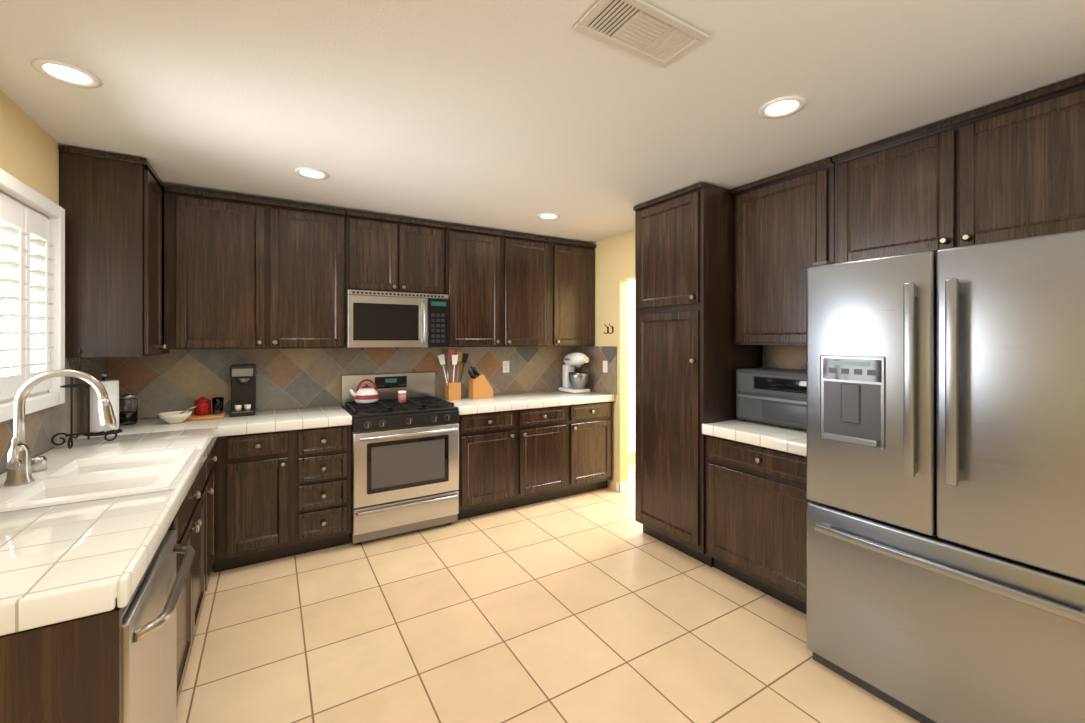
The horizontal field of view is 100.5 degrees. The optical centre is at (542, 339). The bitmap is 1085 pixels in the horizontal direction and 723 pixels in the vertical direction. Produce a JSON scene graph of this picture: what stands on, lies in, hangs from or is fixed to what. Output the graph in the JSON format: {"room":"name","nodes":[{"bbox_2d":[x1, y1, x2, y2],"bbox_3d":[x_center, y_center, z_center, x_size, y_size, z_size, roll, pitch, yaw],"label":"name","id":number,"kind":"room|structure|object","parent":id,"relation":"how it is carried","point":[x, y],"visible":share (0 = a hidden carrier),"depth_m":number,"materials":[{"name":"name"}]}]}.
{"room":"kitchen","nodes":[
{"label":"kitchen","id":0,"kind":"room"},
{"bbox_2d":[0,90,634,489],"bbox_3d":[1.178,0.223,2.171,6.320,2.415,5.640,0,0,-31],"label":"wall","id":1,"kind":"structure","parent":0,"point":[28,152],"depth_m":4.24,"materials":[{"name":"yellow paint"}]},
{"bbox_2d":[0,168,64,421],"bbox_3d":[-2.058,-0.168,1.582,0.160,0.955,1.395,0,0,-31],"label":"window shutters","id":2,"kind":"object","parent":1,"relation":"attached to","point":[35,264],"visible":0.94,"depth_m":1.99,"materials":[{"name":"white paint"}]},
{"bbox_2d":[58,145,168,357],"bbox_3d":[-2.462,-0.443,2.676,0.363,1.066,0.770,0,0,-31],"label":"upper cabinet","id":3,"kind":"object","parent":1,"relation":"attached to","point":[112,204],"visible":0.92,"depth_m":2.36,"materials":[{"name":"brown wood"}]},
{"bbox_2d":[163,185,345,349],"bbox_3d":[-1.984,-0.449,3.202,1.046,1.018,0.363,0,0,-31],"label":"upper cabinet","id":4,"kind":"object","parent":1,"relation":"attached to","point":[242,272],"visible":1,"depth_m":3.04,"materials":[{"name":"brown wood"}]},
{"bbox_2d":[345,210,445,294],"bbox_3d":[-1.208,-0.664,3.670,0.758,0.588,0.363,0,0,-31],"label":"upper cabinet","id":5,"kind":"object","parent":1,"relation":"attached to","point":[389,253],"visible":1,"depth_m":3.52,"materials":[{"name":"brown wood"}]},
{"bbox_2d":[345,289,447,347],"bbox_3d":[-1.178,-0.155,3.619,0.758,0.426,0.453,0,0,-31],"label":"over-the-range microwave","id":6,"kind":"object","parent":5,"relation":"attached to","point":[379,319],"visible":1,"depth_m":3.45,"materials":[{"name":"silver metal"}]},
{"bbox_2d":[0,345,806,472],"bbox_3d":[-0.453,0.275,2.686,3.816,0.486,2.828,0,0,-31],"label":"backsplash","id":7,"kind":"structure","parent":1,"relation":"attached to","point":[178,380],"depth_m":3.39,"materials":[{"name":"tile"}]},
{"bbox_2d":[503,361,508,372],"bbox_3d":[-0.353,0.260,4.379,0.070,0.114,0.009,0,0,-31],"label":"electrical outlet plate","id":8,"kind":"object","parent":7,"relation":"attached to","point":[506,366],"depth_m":4.38,"materials":[{"name":"white plastic"}]},
{"bbox_2d":[603,361,607,372],"bbox_3d":[0.610,0.260,4.397,0.007,0.114,0.070,0,0,-31],"label":"electrical outlet plate","id":9,"kind":"object","parent":7,"relation":"attached to","point":[605,363],"depth_m":4.39,"materials":[{"name":"white plastic"}]},
{"bbox_2d":[445,224,552,346],"bbox_3d":[-0.439,-0.449,4.149,1.039,1.018,0.338,0,0,-31],"label":"upper cabinet","id":10,"kind":"object","parent":1,"relation":"attached to","point":[504,289],"depth_m":3.98,"materials":[{"name":"brown wood"}]},
{"bbox_2d":[553,239,595,345],"bbox_3d":[0.228,-0.449,4.552,0.519,1.018,0.338,0,0,-31],"label":"upper cabinet","id":11,"kind":"object","parent":1,"relation":"attached to","point":[573,262],"depth_m":4.41,"materials":[{"name":"brown wood"}]},
{"bbox_2d":[604,324,612,333],"bbox_3d":[0.632,-0.107,4.334,0.056,0.100,0.086,0,0,-31],"label":"hooks","id":12,"kind":"object","parent":1,"relation":"attached to","point":[608,329],"visible":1,"depth_m":4.36,"materials":[{"name":"black metal"}]},
{"bbox_2d":[616,481,629,492],"bbox_3d":[0.763,1.385,4.271,0.128,0.090,0.054,0,0,-31],"label":"baseboard","id":13,"kind":"structure","parent":1,"relation":"attached to","point":[623,487],"depth_m":4.25,"materials":[{"name":"white paint"}]},
{"bbox_2d":[731,157,834,344],"bbox_3d":[1.523,-0.474,2.754,0.363,1.009,0.613,0,0,-31],"label":"upper cabinet","id":14,"kind":"object","parent":1,"relation":"attached to","point":[784,231],"visible":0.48,"depth_m":2.67,"materials":[{"name":"brown wood"}]},
{"bbox_2d":[832,74,1084,262],"bbox_3d":[1.944,-0.684,2.055,0.363,0.589,1.011,0,0,-31],"label":"upper cabinet","id":15,"kind":"object","parent":1,"relation":"attached to","point":[1010,168],"visible":0.79,"depth_m":1.93,"materials":[{"name":"brown wood"}]},
{"bbox_2d":[0,0,1084,243],"bbox_3d":[1.173,-1.000,2.179,6.320,0.030,5.620,0,0,-31],"label":"ceiling","id":16,"kind":"structure","parent":0,"point":[514,116],"depth_m":1.78,"materials":[{"name":"white paint"}]},
{"bbox_2d":[31,59,101,87],"bbox_3d":[-1.752,-0.980,1.665,0.180,0.008,0.180,0,0,-31],"label":"recessed light","id":17,"kind":"object","parent":16,"relation":"in","point":[66,73],"visible":1,"depth_m":1.66,"materials":[{"name":"white paint"}]},
{"bbox_2d":[295,167,328,178],"bbox_3d":[-1.359,-0.980,2.660,0.180,0.008,0.180,0,0,-31],"label":"recessed light","id":18,"kind":"object","parent":16,"relation":"in","point":[310,173],"visible":1,"depth_m":2.66,"materials":[{"name":"white paint"}]},
{"bbox_2d":[537,213,559,219],"bbox_3d":[0.048,-0.980,3.579,0.180,0.008,0.180,0,0,-31],"label":"recessed light","id":19,"kind":"object","parent":16,"relation":"in","point":[548,216],"visible":0.96,"depth_m":3.58,"materials":[{"name":"white paint"}]},
{"bbox_2d":[573,0,708,67],"bbox_3d":[0.316,-0.978,1.431,0.400,0.010,0.195,0,0,-31],"label":"ceiling vent","id":20,"kind":"object","parent":16,"relation":"in","point":[642,29],"visible":1,"depth_m":1.42,"materials":[{"name":"white metal"}]},
{"bbox_2d":[758,96,805,118],"bbox_3d":[1.011,-0.980,1.906,0.180,0.008,0.180,0,0,-31],"label":"recessed light","id":21,"kind":"object","parent":16,"relation":"in","point":[781,107],"visible":1,"depth_m":1.90,"materials":[{"name":"white paint"}]},
{"bbox_2d":[176,463,919,722],"bbox_3d":[1.173,1.445,2.179,6.320,0.030,5.620,0,0,-31],"label":"floor","id":22,"kind":"structure","parent":0,"point":[598,606],"depth_m":2.17,"materials":[{"name":"tile"}]},
{"bbox_2d":[0,606,121,722],"bbox_3d":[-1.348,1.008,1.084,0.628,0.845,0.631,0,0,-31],"label":"cabinet end panel","id":23,"kind":"object","parent":22,"relation":"on","point":[69,671],"visible":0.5,"depth_m":0.93,"materials":[{"name":"brown wood"}]},
{"bbox_2d":[116,525,194,722],"bbox_3d":[-1.296,1.008,1.130,0.638,0.845,0.600,0,0,-31],"label":"dishwasher","id":24,"kind":"object","parent":22,"relation":"on","point":[149,653],"visible":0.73,"depth_m":1.21,"materials":[{"name":"silver metal"}]},
{"bbox_2d":[169,443,216,709],"bbox_3d":[-2.020,0.995,2.223,0.653,0.870,2.003,0,0,-31],"label":"base cabinet","id":25,"kind":"object","parent":22,"relation":"on","point":[193,524],"visible":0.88,"depth_m":1.93,"materials":[{"name":"brown wood"}]},
{"bbox_2d":[0,413,227,635],"bbox_3d":[-1.837,0.548,1.949,0.660,0.064,2.637,0,0,-31],"label":"countertop","id":26,"kind":"structure","parent":25,"relation":"on","point":[64,562],"depth_m":1.18,"materials":[{"name":"tile"}]},
{"bbox_2d":[4,369,115,485],"bbox_3d":[-1.790,0.307,1.703,0.292,0.400,0.303,0,0,-31],"label":"pull-down faucet","id":27,"kind":"object","parent":26,"relation":"on","point":[22,465],"visible":1,"depth_m":1.61,"materials":[{"name":"silver metal"}]},
{"bbox_2d":[51,347,116,448],"bbox_3d":[-2.205,0.267,2.149,0.235,0.477,0.159,0,0,-31],"label":"stand","id":28,"kind":"object","parent":26,"relation":"on","point":[71,385],"visible":1,"depth_m":2.19,"materials":[{"name":"black metal"}]},
{"bbox_2d":[0,446,196,511],"bbox_3d":[-1.712,0.609,1.723,0.548,0.202,0.710,0,0,-31],"label":"double-bowl sink","id":29,"kind":"object","parent":26,"relation":"in","point":[71,480],"visible":0.38,"depth_m":1.72,"materials":[{"name":"beige ceramic"}]},
{"bbox_2d":[85,372,121,435],"bbox_3d":[-2.442,0.349,2.509,0.156,0.340,0.156,0,0,-31],"label":"paper towel holder","id":30,"kind":"object","parent":26,"relation":"on","point":[111,387],"visible":0.54,"depth_m":2.47,"materials":[{"name":"white paper"}]},
{"bbox_2d":[119,394,137,425],"bbox_3d":[-2.567,0.427,2.784,0.104,0.184,0.104,0,0,-31],"label":"glass canister","id":31,"kind":"object","parent":26,"relation":"on","point":[128,409],"visible":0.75,"depth_m":2.75,"materials":[{"name":"black"}]},
{"bbox_2d":[158,406,196,423],"bbox_3d":[-2.290,0.467,2.835,0.197,0.104,0.170,0,0,-31],"label":"ceramic bowl","id":32,"kind":"object","parent":26,"relation":"on","point":[173,417],"visible":1,"depth_m":2.80,"materials":[{"name":"beige ceramic"}]},
{"bbox_2d":[185,412,225,420],"bbox_3d":[-2.247,0.510,3.013,0.205,0.018,0.180,0,0,-31],"label":"cutting board","id":33,"kind":"object","parent":26,"relation":"on","point":[191,417],"visible":0.67,"depth_m":2.95,"materials":[{"name":"brown wood"}]},
{"bbox_2d":[194,397,210,415],"bbox_3d":[-2.281,0.440,3.027,0.094,0.120,0.093,0,0,-31],"label":"canister","id":34,"kind":"object","parent":33,"relation":"on","point":[203,405],"visible":1,"depth_m":2.99,"materials":[{"name":"red ceramic"}]},
{"bbox_2d":[212,397,223,414],"bbox_3d":[-2.198,0.445,3.054,0.068,0.110,0.067,0,0,-31],"label":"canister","id":35,"kind":"object","parent":33,"relation":"on","point":[217,404],"visible":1,"depth_m":3.03,"materials":[{"name":"black"}]},
{"bbox_2d":[213,425,350,572],"bbox_3d":[-1.793,0.995,3.148,0.774,0.870,0.653,0,0,-31],"label":"base cabinet","id":36,"kind":"object","parent":22,"relation":"on","point":[280,494],"visible":1,"depth_m":2.88,"materials":[{"name":"brown wood"}]},
{"bbox_2d":[224,405,351,435],"bbox_3d":[-1.767,0.548,3.163,0.714,0.064,0.630,0,0,-31],"label":"countertop","id":37,"kind":"structure","parent":36,"relation":"on","point":[275,420],"depth_m":2.99,"materials":[{"name":"tile"}]},
{"bbox_2d":[230,364,255,416],"bbox_3d":[-2.097,0.346,3.161,0.145,0.345,0.220,0,0,-31],"label":"coffee maker","id":38,"kind":"object","parent":37,"relation":"on","point":[243,389],"visible":1,"depth_m":3.15,"materials":[{"name":"black plastic"}]},
{"bbox_2d":[341,372,458,544],"bbox_3d":[-1.114,0.855,3.514,0.754,1.150,0.700,0,0,-31],"label":"gas range","id":39,"kind":"object","parent":22,"relation":"on","point":[404,467],"visible":0.98,"depth_m":3.28,"materials":[{"name":"silver metal"}]},
{"bbox_2d":[349,379,378,403],"bbox_3d":[-1.393,0.398,3.522,0.224,0.183,0.186,0,0,-31],"label":"tea kettle","id":40,"kind":"object","parent":39,"relation":"on","point":[366,394],"visible":1,"depth_m":3.47,"materials":[{"name":"white ceramic"}]},
{"bbox_2d":[398,390,405,402],"bbox_3d":[-1.108,0.445,3.559,0.064,0.090,0.063,0,0,-31],"label":"spice jar","id":41,"kind":"object","parent":39,"relation":"on","point":[401,396],"visible":1,"depth_m":3.53,"materials":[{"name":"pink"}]},
{"bbox_2d":[457,405,572,519],"bbox_3d":[-0.369,0.995,4.020,1.033,0.870,0.630,0,0,-31],"label":"base cabinet","id":42,"kind":"object","parent":22,"relation":"on","point":[513,459],"depth_m":3.76,"materials":[{"name":"brown wood"}]},
{"bbox_2d":[440,390,614,414],"bbox_3d":[-0.140,0.548,4.144,1.552,0.064,0.630,0,0,-31],"label":"countertop","id":43,"kind":"structure","parent":42,"relation":"on","point":[539,399],"depth_m":3.94,"materials":[{"name":"tile"}]},
{"bbox_2d":[438,349,468,399],"bbox_3d":[-0.793,0.297,3.966,0.266,0.443,0.163,0,0,-31],"label":"utensil crock","id":44,"kind":"object","parent":43,"relation":"on","point":[453,390],"visible":1,"depth_m":3.93,"materials":[{"name":"brown wood"}]},
{"bbox_2d":[467,366,492,398],"bbox_3d":[-0.566,0.377,4.038,0.218,0.285,0.120,0,0,-31],"label":"knife block","id":45,"kind":"object","parent":43,"relation":"on","point":[479,387],"visible":1,"depth_m":3.99,"materials":[{"name":"brown wood"}]},
{"bbox_2d":[558,352,589,392],"bbox_3d":[0.330,0.321,4.526,0.200,0.396,0.380,0,0,-31],"label":"stand mixer","id":46,"kind":"object","parent":43,"relation":"on","point":[573,381],"visible":1,"depth_m":4.44,"materials":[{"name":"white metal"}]},
{"bbox_2d":[573,401,611,494],"bbox_3d":[0.295,0.995,4.420,0.517,0.870,0.630,0,0,-31],"label":"base cabinet","id":47,"kind":"object","parent":22,"relation":"on","point":[592,422],"depth_m":4.17,"materials":[{"name":"brown wood"}]},
{"bbox_2d":[633,182,761,566],"bbox_3d":[1.082,0.226,3.204,0.653,2.409,0.610,0,0,-31],"label":"pantry cabinet","id":48,"kind":"object","parent":22,"relation":"on","point":[691,358],"visible":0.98,"depth_m":2.95,"materials":[{"name":"brown wood"}]},
{"bbox_2d":[705,435,810,614],"bbox_3d":[1.437,0.995,2.619,0.626,0.870,0.756,0,0,-31],"label":"base cabinet","id":49,"kind":"object","parent":22,"relation":"on","point":[756,500],"visible":0.54,"depth_m":2.49,"materials":[{"name":"brown wood"}]},
{"bbox_2d":[702,419,806,455],"bbox_3d":[1.441,0.548,2.621,0.617,0.064,0.756,0,0,-31],"label":"countertop","id":50,"kind":"structure","parent":49,"relation":"on","point":[783,438],"depth_m":2.54,"materials":[{"name":"tile"}]},
{"bbox_2d":[736,367,806,429],"bbox_3d":[1.532,0.351,2.711,0.336,0.335,0.640,0,0,-31],"label":"toaster oven","id":51,"kind":"object","parent":50,"relation":"on","point":[773,396],"visible":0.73,"depth_m":2.68,"materials":[{"name":"grey metal"}]},
{"bbox_2d":[807,230,1084,722],"bbox_3d":[1.746,0.543,1.824,0.886,1.773,0.910,0,0,-31],"label":"refrigerator","id":52,"kind":"object","parent":22,"relation":"on","point":[946,485],"visible":1,"depth_m":1.56,"materials":[{"name":"silver metal"}]},
{"bbox_2d":[628,279,634,453],"bbox_3d":[2.175,0.223,4.477,1.930,2.415,2.480,0,0,-31],"label":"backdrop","id":53,"kind":"structure","parent":0,"point":[631,365],"depth_m":5.22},
{"label":"outside","id":54,"kind":"structure","parent":0,"visible":0},
{"bbox_2d":[1,223,9,375],"bbox_3d":[-3.084,-0.320,2.169,0.020,4.500,9.000,0,0,-31],"label":"sky","id":55,"kind":"structure","parent":54,"point":[5,327],"depth_m":3.00,"materials":[{"name":"white"}]}
]}

